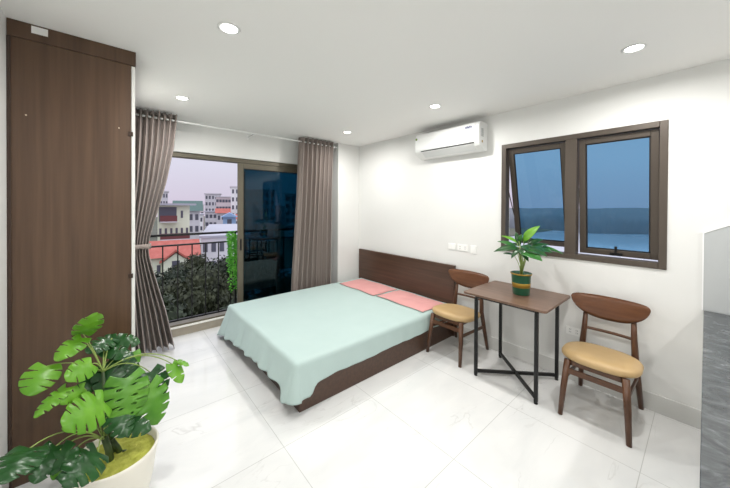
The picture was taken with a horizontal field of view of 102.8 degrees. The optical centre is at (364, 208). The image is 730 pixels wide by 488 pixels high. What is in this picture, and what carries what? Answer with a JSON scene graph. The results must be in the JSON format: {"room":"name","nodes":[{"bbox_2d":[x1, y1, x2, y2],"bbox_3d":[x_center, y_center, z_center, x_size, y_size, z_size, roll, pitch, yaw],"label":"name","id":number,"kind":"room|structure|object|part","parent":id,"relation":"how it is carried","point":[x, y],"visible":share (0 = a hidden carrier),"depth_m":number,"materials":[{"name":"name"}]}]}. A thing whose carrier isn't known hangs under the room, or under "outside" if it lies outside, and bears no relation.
{"room":"studio apartment","nodes":[
{"label":"studio apartment","id":0,"kind":"room"},
{"bbox_2d":[0,8,7,467],"bbox_3d":[-1.273,0.281,0.612,0.200,2.700,6.380,0,1,-41],"label":"wall","id":1,"kind":"structure","parent":0,"point":[3,20],"depth_m":1.61,"materials":[{"name":"white paint"}]},
{"bbox_2d":[0,483,8,487],"bbox_3d":[-0.642,1.568,0.036,0.009,0.142,4.260,0,1,-41],"label":"baseboard","id":2,"kind":"structure","parent":1,"relation":"attached to","point":[7,484],"depth_m":1.60,"materials":[{"name":"tile"}]},
{"bbox_2d":[74,426,158,487],"bbox_3d":[-1.341,1.463,1.569,0.380,0.322,0.380,0,1,-41],"label":"planter","id":3,"kind":"object","parent":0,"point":[131,462],"depth_m":1.54,"materials":[{"name":"white ceramic"}]},
{"bbox_2d":[173,120,297,164],"bbox_3d":[-1.774,0.251,4.250,3.770,2.700,0.200,0,1,-41],"label":"wall","id":4,"kind":"structure","parent":0,"point":[189,138],"depth_m":4.05,"materials":[{"name":"white paint"}]},
{"bbox_2d":[170,316,223,336],"bbox_3d":[-1.784,1.552,4.255,2.620,0.098,0.204,0,1,-41],"label":"trim","id":5,"kind":"structure","parent":4,"relation":"attached to","point":[215,323],"depth_m":3.78,"materials":[{"name":"stone"}]},
{"bbox_2d":[169,151,296,327],"bbox_3d":[-1.770,0.390,4.238,2.620,2.194,0.126,0,1,-41],"label":"door","id":6,"kind":"structure","parent":4,"relation":"in","point":[266,191],"depth_m":4.38,"materials":[{"name":"beige metal"}]},
{"bbox_3d":[-1.304,0.409,4.598,1.352,2.110,0.035,0,1,-41],"label":"sliding panel","id":7,"kind":"part","parent":6,"relation":"part of","materials":[{"name":"glass"}]},
{"bbox_3d":[-1.304,0.409,4.598,1.212,1.970,0.006,0,1,-41],"label":"glass","id":8,"kind":"part","parent":6,"relation":"part of","materials":[{"name":"blue glass"}]},
{"bbox_2d":[136,113,337,147],"bbox_3d":[-1.775,-1.011,3.904,3.230,0.070,0.300,0,1,-41],"label":"curtain rod","id":9,"kind":"object","parent":4,"relation":"attached to","point":[254,134],"visible":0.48,"depth_m":3.77,"materials":[{"name":"white plastic"}]},
{"bbox_2d":[135,108,177,353],"bbox_3d":[-2.436,0.256,3.144,0.713,2.664,0.225,0,1,-41],"label":"curtain","id":10,"kind":"object","parent":9,"relation":"hanging from","point":[154,138],"visible":0.5,"depth_m":3.21,"materials":[{"name":"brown fabric"}]},
{"bbox_2d":[291,137,333,291],"bbox_3d":[-0.842,0.254,4.617,0.696,2.664,0.226,0,1,-41],"label":"curtain","id":11,"kind":"object","parent":9,"relation":"hanging from","point":[311,265],"visible":0.88,"depth_m":4.58,"materials":[{"name":"brown fabric"}]},
{"bbox_2d":[331,143,358,283],"bbox_3d":[-0.366,0.252,5.157,0.452,2.700,0.252,0,1,-41],"label":"wall pillar","id":12,"kind":"structure","parent":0,"point":[345,175],"depth_m":5.03,"materials":[{"name":"white paint"}]},
{"bbox_2d":[15,326,700,487],"bbox_3d":[0.227,1.705,1.913,4.170,0.150,6.380,0,1,-41],"label":"floor","id":13,"kind":"structure","parent":0,"point":[425,420],"depth_m":2.11,"materials":[{"name":"white tile"}]},
{"bbox_2d":[6,18,135,487],"bbox_3d":[-2.180,0.264,2.283,0.593,2.699,1.141,0,1,-41],"label":"wardrobe","id":14,"kind":"object","parent":13,"relation":"on","point":[70,99],"visible":0.77,"depth_m":1.80,"materials":[{"name":"brown wood"}]},
{"bbox_3d":[-2.179,-1.038,2.270,0.576,0.095,1.138,0,1,-41],"label":"panel","id":15,"kind":"part","parent":14,"relation":"part of","materials":[{"name":"brown wood"}]},
{"bbox_3d":[-1.795,0.315,2.243,0.020,2.594,0.566,0,1,-41],"label":"door","id":16,"kind":"part","parent":14,"relation":"part of","materials":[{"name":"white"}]},
{"bbox_2d":[0,312,188,487],"bbox_3d":[-1.372,1.079,1.456,0.434,1.090,0.818,0,0,12],"label":"monstera","id":17,"kind":"object","parent":13,"relation":"on","point":[123,456],"visible":1,"depth_m":1.48,"materials":[{"name":"green plant"}]},
{"bbox_3d":[-1.347,1.264,1.527,0.058,0.155,0.035,0,0,-22],"label":"stem","id":18,"kind":"part","parent":17,"relation":"part of","materials":[{"name":"green plant"}]},
{"bbox_3d":[-1.388,1.115,1.583,0.085,0.452,0.028,0,0,-8],"label":"stem","id":19,"kind":"part","parent":17,"relation":"part of","materials":[{"name":"green plant"}]},
{"bbox_3d":[-1.346,1.294,1.581,0.059,0.097,0.027,0,0,-27],"label":"stem","id":20,"kind":"part","parent":17,"relation":"part of","materials":[{"name":"green plant"}]},
{"bbox_2d":[256,248,455,412],"bbox_3d":[-0.292,1.167,3.723,2.182,0.893,1.895,0,1,-41],"label":"bed","id":21,"kind":"object","parent":13,"relation":"on","point":[429,279],"visible":0.21,"depth_m":3.77,"materials":[{"name":"wood"},{"name":"pale mint green fabric"},{"name":"pink fabric"}]},
{"bbox_3d":[-1.110,1.479,3.019,0.022,0.270,1.802,0,1,-41],"label":"foot panel","id":22,"kind":"part","parent":21,"relation":"part of","materials":[{"name":"brown wood"}]},
{"bbox_2d":[217,278,445,404],"bbox_3d":[-0.381,1.390,3.661,2.292,0.368,1.998,0,1,-41],"label":"sheet","id":23,"kind":"object","parent":21,"relation":"on","point":[300,338],"visible":0.86,"depth_m":3.00,"materials":[{"name":"green fabric"}]},
{"bbox_2d":[339,279,396,295],"bbox_3d":[0.034,1.185,4.476,0.489,0.038,0.829,0,1,-41],"label":"pillow","id":24,"kind":"object","parent":23,"relation":"on","point":[371,288],"visible":1,"depth_m":4.37,"materials":[{"name":"pink fabric"}]},
{"bbox_2d":[377,290,443,311],"bbox_3d":[0.590,1.192,3.842,0.469,0.038,0.814,0,1,-40],"label":"pillow","id":25,"kind":"object","parent":23,"relation":"on","point":[404,298],"visible":0.94,"depth_m":3.74,"materials":[{"name":"pink fabric"}]},
{"bbox_3d":[0.287,1.487,3.013,2.138,0.270,0.022,0,1,-41],"label":"panel","id":26,"kind":"part","parent":21,"relation":"part of","materials":[{"name":"brown wood"}]},
{"bbox_3d":[0.521,1.167,4.419,0.042,0.893,1.895,0,1,-41],"label":"headboard","id":27,"kind":"part","parent":21,"relation":"part of","materials":[{"name":"brown wood"}]},
{"bbox_2d":[426,269,488,367],"bbox_3d":[1.061,1.189,3.325,0.610,0.877,0.524,0,1,-41],"label":"dining chair","id":28,"kind":"object","parent":13,"relation":"on","point":[456,314],"visible":0.92,"depth_m":3.30,"materials":[{"name":"brown wood"}]},
{"bbox_3d":[0.745,1.409,3.306,0.112,0.433,0.047,0,0,-16],"label":"leg","id":29,"kind":"part","parent":28,"relation":"part of","materials":[{"name":"brown wood"}]},
{"bbox_3d":[0.899,1.219,3.187,0.020,0.038,0.330,0,1,-41],"label":"seat rail","id":30,"kind":"part","parent":28,"relation":"part of","materials":[{"name":"brown wood"}]},
{"bbox_3d":[1.133,1.250,3.622,0.068,0.751,0.126,1,1,34],"label":"leg","id":31,"kind":"part","parent":28,"relation":"part of","materials":[{"name":"brown wood"}]},
{"bbox_3d":[1.036,1.167,3.306,0.450,0.064,0.498,0,1,-41],"label":"seat","id":32,"kind":"part","parent":28,"relation":"part of","materials":[{"name":"beige leather"}]},
{"bbox_3d":[0.990,1.412,3.019,0.047,0.433,0.112,1,0,25],"label":"leg","id":33,"kind":"part","parent":28,"relation":"part of","materials":[{"name":"brown wood"}]},
{"bbox_3d":[1.234,0.850,3.470,0.060,0.199,0.524,0,1,-41],"label":"backrest","id":34,"kind":"part","parent":28,"relation":"part of","materials":[{"name":"brown wood"}]},
{"bbox_3d":[1.236,1.052,3.474,0.038,0.024,0.330,0,1,-41],"label":"rail","id":35,"kind":"part","parent":28,"relation":"part of","materials":[{"name":"brown wood"}]},
{"bbox_3d":[1.364,1.254,3.352,0.126,0.751,0.068,0,0,-25],"label":"leg","id":36,"kind":"part","parent":28,"relation":"part of","materials":[{"name":"brown wood"}]},
{"bbox_2d":[464,281,569,404],"bbox_3d":[1.460,1.228,2.831,0.674,0.805,0.736,0,1,-41],"label":"dining table","id":37,"kind":"object","parent":13,"relation":"on","point":[538,301],"visible":0.99,"depth_m":2.77,"materials":[{"name":"brown wood"}]},
{"bbox_3d":[1.082,1.241,2.842,0.027,0.746,0.027,0,1,-41],"label":"leg","id":38,"kind":"part","parent":37,"relation":"part of","materials":[{"name":"black metal"}]},
{"bbox_3d":[1.478,1.241,3.180,0.027,0.746,0.027,0,1,-41],"label":"leg","id":39,"kind":"part","parent":37,"relation":"part of","materials":[{"name":"black metal"}]},
{"bbox_3d":[1.456,0.858,2.805,0.545,0.024,0.559,0,1,-41],"label":"frame","id":40,"kind":"part","parent":37,"relation":"part of","materials":[{"name":"black metal"}]},
{"bbox_2d":[494,226,562,295],"bbox_3d":[1.524,0.496,2.797,0.448,0.658,0.585,0,1,-41],"label":"potted plant","id":41,"kind":"object","parent":37,"relation":"on","point":[521,280],"visible":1,"depth_m":2.76,"materials":[{"name":"green plant"}]},
{"bbox_3d":[1.501,0.722,2.804,0.185,0.206,0.185,0,1,-41],"label":"pot","id":42,"kind":"part","parent":41,"relation":"part of","materials":[{"name":"green"}]},
{"bbox_3d":[1.430,1.246,2.435,0.027,0.746,0.027,0,1,-41],"label":"leg","id":43,"kind":"part","parent":37,"relation":"part of","materials":[{"name":"black metal"}]},
{"bbox_3d":[1.826,1.246,2.774,0.027,0.746,0.027,0,1,-41],"label":"leg","id":44,"kind":"part","parent":37,"relation":"part of","materials":[{"name":"black metal"}]},
{"bbox_2d":[558,292,650,447],"bbox_3d":[1.906,1.201,2.347,0.610,0.877,0.524,0,1,-41],"label":"dining chair","id":45,"kind":"object","parent":13,"relation":"on","point":[618,366],"visible":1,"depth_m":2.32,"materials":[{"name":"brown wood"}]},
{"bbox_3d":[1.590,1.421,2.327,0.112,0.433,0.047,0,0,-16],"label":"leg","id":46,"kind":"part","parent":45,"relation":"part of","materials":[{"name":"brown wood"}]},
{"bbox_3d":[1.978,1.263,2.643,0.068,0.751,0.126,1,1,34],"label":"leg","id":47,"kind":"part","parent":45,"relation":"part of","materials":[{"name":"brown wood"}]},
{"bbox_3d":[1.744,1.232,2.208,0.020,0.038,0.330,0,1,-41],"label":"seat rail","id":48,"kind":"part","parent":45,"relation":"part of","materials":[{"name":"brown wood"}]},
{"bbox_3d":[1.881,1.180,2.328,0.450,0.064,0.498,0,1,-41],"label":"seat","id":49,"kind":"part","parent":45,"relation":"part of","materials":[{"name":"beige leather"}]},
{"bbox_3d":[2.081,1.064,2.495,0.038,0.024,0.330,0,1,-41],"label":"rail","id":50,"kind":"part","parent":45,"relation":"part of","materials":[{"name":"brown wood"}]},
{"bbox_3d":[2.079,0.862,2.491,0.060,0.199,0.524,0,1,-41],"label":"backrest","id":51,"kind":"part","parent":45,"relation":"part of","materials":[{"name":"brown wood"}]},
{"bbox_3d":[1.835,1.425,2.041,0.047,0.433,0.112,1,0,25],"label":"leg","id":52,"kind":"part","parent":45,"relation":"part of","materials":[{"name":"brown wood"}]},
{"bbox_3d":[2.209,1.266,2.373,0.126,0.751,0.068,0,0,-25],"label":"leg","id":53,"kind":"part","parent":45,"relation":"part of","materials":[{"name":"brown wood"}]},
{"bbox_3d":[1.810,1.216,1.162,2.320,0.857,0.590,0,1,-41],"label":"cabinet","id":54,"kind":"object","parent":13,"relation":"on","visible":0},
{"bbox_2d":[700,311,729,487],"bbox_3d":[1.806,0.772,1.149,2.338,0.030,0.624,0,1,-41],"label":"countertop","id":55,"kind":"structure","parent":54,"relation":"on","point":[715,402],"depth_m":1.13,"materials":[{"name":"grey stone"}]},
{"bbox_2d":[0,0,729,146],"bbox_3d":[0.243,-1.145,1.892,4.170,0.150,6.380,0,1,-41],"label":"ceiling","id":56,"kind":"structure","parent":0,"point":[373,70],"depth_m":1.99,"materials":[{"name":"white paint"}]},
{"bbox_2d":[175,96,189,100],"bbox_3d":[-1.805,-1.085,2.878,0.128,0.006,0.128,0,1,-41],"label":"recessed light","id":57,"kind":"object","parent":56,"relation":"in","point":[176,97],"visible":1,"depth_m":2.88,"materials":[{"name":"white plastic"}]},
{"bbox_2d":[217,22,240,34],"bbox_3d":[-0.812,-1.071,1.740,0.128,0.006,0.128,0,1,-41],"label":"recessed light","id":58,"kind":"object","parent":56,"relation":"in","point":[229,28],"visible":1,"depth_m":1.74,"materials":[{"name":"white plastic"}]},
{"bbox_2d":[221,24,236,32],"bbox_3d":[-0.812,-1.073,1.740,0.090,0.002,0.090,0,1,-41],"label":"diffuser","id":59,"kind":"object","parent":58,"relation":"attached to","point":[225,28],"depth_m":1.74,"materials":[{"name":"white plastic"}]},
{"bbox_2d":[429,104,440,107],"bbox_3d":[0.737,-1.072,3.071,0.128,0.006,0.128,0,1,-41],"label":"recessed light","id":60,"kind":"object","parent":56,"relation":"in","point":[432,105],"visible":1,"depth_m":3.07,"materials":[{"name":"white plastic"}]},
{"bbox_2d":[621,43,646,53],"bbox_3d":[1.781,-1.057,1.932,0.128,0.006,0.128,0,1,-41],"label":"recessed light","id":61,"kind":"object","parent":56,"relation":"in","point":[639,46],"visible":1,"depth_m":1.93,"materials":[{"name":"white plastic"}]},
{"bbox_2d":[625,45,642,51],"bbox_3d":[1.781,-1.059,1.932,0.090,0.002,0.090,0,1,-41],"label":"diffuser","id":62,"kind":"object","parent":61,"relation":"attached to","point":[632,48],"depth_m":1.93,"materials":[{"name":"white plastic"}]},
{"bbox_2d":[358,59,729,409],"bbox_3d":[1.743,0.279,3.193,0.200,2.700,6.380,0,1,-41],"label":"wall","id":63,"kind":"structure","parent":0,"point":[411,206],"depth_m":2.69,"materials":[{"name":"white paint"}]},
{"bbox_2d":[415,121,487,159],"bbox_3d":[1.054,-0.829,3.682,0.209,0.330,0.919,0,1,-41],"label":"air conditioner","id":64,"kind":"object","parent":63,"relation":"attached to","point":[472,137],"visible":1,"depth_m":3.54,"materials":[{"name":"white plastic"}]},
{"bbox_3d":[0.982,-0.868,3.620,0.019,0.213,0.818,0,1,-41],"label":"panel","id":65,"kind":"part","parent":64,"relation":"part of","materials":[{"name":"white plastic"}]},
{"bbox_2d":[448,243,455,249],"bbox_3d":[1.120,0.492,3.759,0.012,0.078,0.103,0,1,-41],"label":"wall switch","id":66,"kind":"object","parent":63,"relation":"attached to","point":[450,245],"visible":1,"depth_m":3.75,"materials":[{"name":"white plastic"}]},
{"bbox_2d":[458,244,467,251],"bbox_3d":[1.220,0.495,3.643,0.009,0.080,0.140,0,1,-41],"label":"wall socket","id":67,"kind":"object","parent":63,"relation":"attached to","point":[461,247],"visible":1,"depth_m":3.64,"materials":[{"name":"white plastic"}]},
{"bbox_2d":[471,245,475,253],"bbox_3d":[1.313,0.502,3.533,0.012,0.100,0.072,0,1,-41],"label":"wall switch","id":68,"kind":"object","parent":63,"relation":"attached to","point":[473,248],"visible":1,"depth_m":3.53,"materials":[{"name":"white plastic"}]},
{"bbox_2d":[566,325,580,336],"bbox_3d":[1.975,1.165,2.761,0.009,0.074,0.117,0,1,-41],"label":"wall socket","id":69,"kind":"object","parent":63,"relation":"attached to","point":[570,330],"visible":0.88,"depth_m":2.76,"materials":[{"name":"white plastic"}]},
{"bbox_2d":[457,325,700,429],"bbox_3d":[1.186,1.551,3.684,0.009,0.142,4.028,0,1,-41],"label":"baseboard","id":70,"kind":"structure","parent":63,"relation":"attached to","point":[691,416],"depth_m":2.58,"materials":[{"name":"tile"}]},
{"bbox_2d":[501,120,668,269],"bbox_3d":[2.069,-0.110,2.881,0.314,1.182,1.298,0,1,-41],"label":"window","id":71,"kind":"structure","parent":63,"relation":"in","point":[573,147],"depth_m":2.74,"materials":[{"name":"brown metal"}]},
{"bbox_3d":[1.877,-0.125,3.138,0.271,1.058,0.551,0,1,-41],"label":"sash","id":72,"kind":"part","parent":71,"relation":"part of","materials":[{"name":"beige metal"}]},
{"bbox_3d":[2.238,0.382,2.602,0.025,0.083,0.090,0,1,-41],"label":"handle","id":73,"kind":"part","parent":71,"relation":"part of","materials":[{"name":"black metal"}]},
{"bbox_3d":[2.238,-0.109,2.595,0.114,1.076,0.539,0,1,-41],"label":"sash","id":74,"kind":"part","parent":71,"relation":"part of","materials":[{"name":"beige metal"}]},
{"bbox_2d":[702,223,729,314],"bbox_3d":[2.698,0.298,1.912,0.014,0.914,0.633,0,1,-41],"label":"backsplash","id":75,"kind":"structure","parent":63,"relation":"attached to","point":[716,243],"depth_m":2.10,"materials":[{"name":"grey"}]},
{"bbox_3d":[-1.962,1.664,4.409,3.450,0.170,0.260,0,1,-41],"label":"balcony slab","id":76,"kind":"object","parent":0,"visible":0},
{"bbox_2d":[150,231,236,322],"bbox_3d":[-1.955,0.960,4.393,3.424,1.238,0.030,0,1,-41],"label":"balcony railing","id":77,"kind":"object","parent":76,"relation":"on","point":[220,232],"visible":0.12,"depth_m":4.02,"materials":[{"name":"black metal"}]},
{"bbox_3d":[-1.952,0.494,4.390,3.420,0.022,0.030,0,1,-41],"label":"rail","id":78,"kind":"part","parent":77,"relation":"part of","materials":[{"name":"black metal"}]},
{"bbox_3d":[-1.952,0.356,4.389,3.420,0.030,0.030,0,1,-41],"label":"rail","id":79,"kind":"part","parent":77,"relation":"part of","materials":[{"name":"black metal"}]},
{"bbox_3d":[-1.958,1.504,4.397,3.420,0.022,0.030,0,1,-41],"label":"rail","id":80,"kind":"part","parent":77,"relation":"part of","materials":[{"name":"black metal"}]},
{"bbox_2d":[225,231,236,292],"bbox_3d":[-1.948,0.797,4.332,0.259,0.919,0.074,0,1,-41],"label":"hanging fern","id":81,"kind":"object","parent":77,"relation":"hanging from","point":[231,258],"visible":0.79,"depth_m":4.31,"materials":[{"name":"green plant"}]},
{"bbox_3d":[-1.955,0.975,4.394,0.024,1.208,0.024,0,1,-41],"label":"post","id":82,"kind":"part","parent":77,"relation":"part of","materials":[{"name":"black metal"}]},
{"label":"outside","id":83,"kind":"structure","parent":0,"visible":0},
{"bbox_2d":[509,208,648,233],"bbox_3d":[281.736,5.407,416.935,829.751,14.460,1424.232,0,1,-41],"label":"shore","id":84,"kind":"structure","parent":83,"point":[600,220],"depth_m":177.88,"materials":[{"name":"blue"}]},
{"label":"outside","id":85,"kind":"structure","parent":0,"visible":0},
{"bbox_2d":[150,216,550,248],"bbox_3d":[38.090,12.738,216.995,460.000,1.000,520.000,0,1,-41],"label":"ground","id":86,"kind":"structure","parent":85,"point":[155,227],"depth_m":164.11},
{"bbox_2d":[161,191,168,202],"bbox_3d":[-86.141,2.537,124.966,3.511,19.354,12.800,0,1,-35],"label":"apartment building","id":87,"kind":"structure","parent":86,"relation":"on","point":[164,199],"depth_m":120.17,"materials":[{"name":"concrete"}]},
{"bbox_2d":[154,265,189,287],"bbox_3d":[-17.216,9.181,24.588,5.070,8.379,4.729,0,0,-10],"label":"tree","id":88,"kind":"object","parent":86,"relation":"on","point":[173,274],"visible":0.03,"depth_m":25.01,"materials":[{"name":"green plant"}]},
{"bbox_2d":[149,239,200,276],"bbox_3d":[-28.073,8.918,42.404,6.948,8.494,7.400,0,1,-33],"label":"house","id":89,"kind":"structure","parent":86,"relation":"on","point":[169,253],"depth_m":40.14,"materials":[{"name":"red"}]},
{"bbox_2d":[158,203,195,240],"bbox_3d":[-36.508,6.063,55.729,6.774,13.909,11.200,0,1,-33],"label":"house","id":90,"kind":"structure","parent":86,"relation":"on","point":[173,218],"depth_m":51.72,"materials":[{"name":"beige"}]},
{"bbox_3d":[-34.074,1.820,50.641,2.464,1.020,0.100,0,1,-33],"label":"balustrade","id":91,"kind":"part","parent":90,"relation":"part of","materials":[{"name":"red"}]},
{"bbox_3d":[-33.293,4.920,51.187,4.374,1.020,0.100,0,1,-33],"label":"balustrade","id":92,"kind":"part","parent":90,"relation":"part of","materials":[{"name":"red"}]},
{"bbox_2d":[163,293,195,322],"bbox_3d":[-10.141,8.679,12.396,4.905,9.644,5.242,0,0,7],"label":"tree","id":93,"kind":"object","parent":86,"relation":"on","point":[171,310],"visible":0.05,"depth_m":12.93,"materials":[{"name":"green plant"}]},
{"bbox_2d":[172,201,202,255],"bbox_3d":[-47.027,5.410,77.464,6.807,14.768,9.600,0,1,-31],"label":"house","id":94,"kind":"structure","parent":86,"relation":"on","point":[195,210],"depth_m":75.04,"materials":[{"name":"concrete"}]},
{"bbox_2d":[166,253,213,275],"bbox_3d":[-18.374,9.013,31.169,4.790,8.604,5.338,0,0,-23],"label":"tree","id":95,"kind":"object","parent":86,"relation":"on","point":[198,261],"visible":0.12,"depth_m":30.91,"materials":[{"name":"green plant"}]},
{"bbox_2d":[158,264,236,318],"bbox_3d":[-10.545,8.472,18.333,5.338,9.965,4.790,0,1,-40],"label":"tree","id":96,"kind":"object","parent":86,"relation":"on","point":[184,290],"visible":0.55,"depth_m":17.57,"materials":[{"name":"green plant"}]},
{"bbox_2d":[200,213,203,244],"bbox_3d":[-59.582,7.244,103.090,4.660,10.574,7.800,0,0,-30],"label":"house","id":97,"kind":"structure","parent":86,"relation":"on","point":[201,214],"depth_m":100.76,"materials":[{"name":"white"}]},
{"bbox_2d":[200,204,204,229],"bbox_3d":[-92.996,4.913,159.501,9.119,14.008,8.800,0,0,-30],"label":"apartment building","id":98,"kind":"structure","parent":86,"relation":"on","point":[203,204],"depth_m":158.04,"materials":[{"name":"grey"}]},
{"bbox_2d":[203,211,216,228],"bbox_3d":[-60.594,6.780,114.710,5.076,11.315,7.000,0,0,-28],"label":"house","id":99,"kind":"structure","parent":86,"relation":"on","point":[210,216],"depth_m":111.89,"materials":[{"name":"concrete"}]},
{"bbox_2d":[188,255,236,290],"bbox_3d":[-12.007,8.550,24.969,5.766,9.692,5.395,0,1,-33],"label":"tree","id":100,"kind":"object","parent":86,"relation":"on","point":[222,264],"visible":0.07,"depth_m":23.44,"materials":[{"name":"green plant"}]},
{"bbox_2d":[204,193,221,210],"bbox_3d":[-73.804,2.555,141.574,7.514,19.212,8.800,0,0,-28],"label":"apartment building","id":101,"kind":"structure","parent":86,"relation":"on","point":[210,199],"depth_m":137.49,"materials":[{"name":"concrete"}]},
{"bbox_2d":[199,224,236,264],"bbox_3d":[-30.294,8.684,63.511,7.881,8.621,32.600,0,0,-25],"label":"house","id":102,"kind":"structure","parent":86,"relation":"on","point":[211,249],"depth_m":48.65,"materials":[{"name":"concrete"}]},
{"bbox_2d":[215,196,230,207],"bbox_3d":[-61.944,3.630,127.633,6.539,17.407,8.800,0,0,-26],"label":"apartment building","id":103,"kind":"structure","parent":86,"relation":"on","point":[221,201],"depth_m":123.94,"materials":[{"name":"grey concrete"}]},
{"bbox_2d":[215,208,230,223],"bbox_3d":[-51.780,6.326,106.301,5.048,12.450,6.200,0,0,-26],"label":"house","id":104,"kind":"structure","parent":86,"relation":"on","point":[220,212],"depth_m":103.98,"materials":[{"name":"concrete"}]},
{"bbox_2d":[209,296,236,314],"bbox_3d":[-5.197,8.712,13.541,4.729,9.616,5.070,0,1,-44],"label":"tree","id":105,"kind":"object","parent":86,"relation":"on","point":[232,300],"visible":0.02,"depth_m":14.15,"materials":[{"name":"green plant"}]},
{"bbox_2d":[221,212,236,223],"bbox_3d":[-42.200,7.031,90.778,4.758,11.382,7.200,0,0,-25],"label":"house","id":106,"kind":"structure","parent":86,"relation":"on","point":[229,218],"depth_m":87.86,"materials":[{"name":"blue"}]},
{"bbox_2d":[230,186,236,223],"bbox_3d":[-51.093,2.096,114.589,3.556,20.794,10.800,0,0,-24],"label":"apartment building","id":107,"kind":"structure","parent":86,"relation":"on","point":[233,188],"depth_m":109.88,"materials":[{"name":"white concrete"}]},
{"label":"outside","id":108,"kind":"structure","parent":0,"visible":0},
{"bbox_2d":[509,230,657,261],"bbox_3d":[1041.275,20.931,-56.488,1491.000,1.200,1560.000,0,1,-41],"label":"river water","id":109,"kind":"structure","parent":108,"point":[634,242],"depth_m":122.70,"materials":[{"name":"blue liquid"}]}
]}

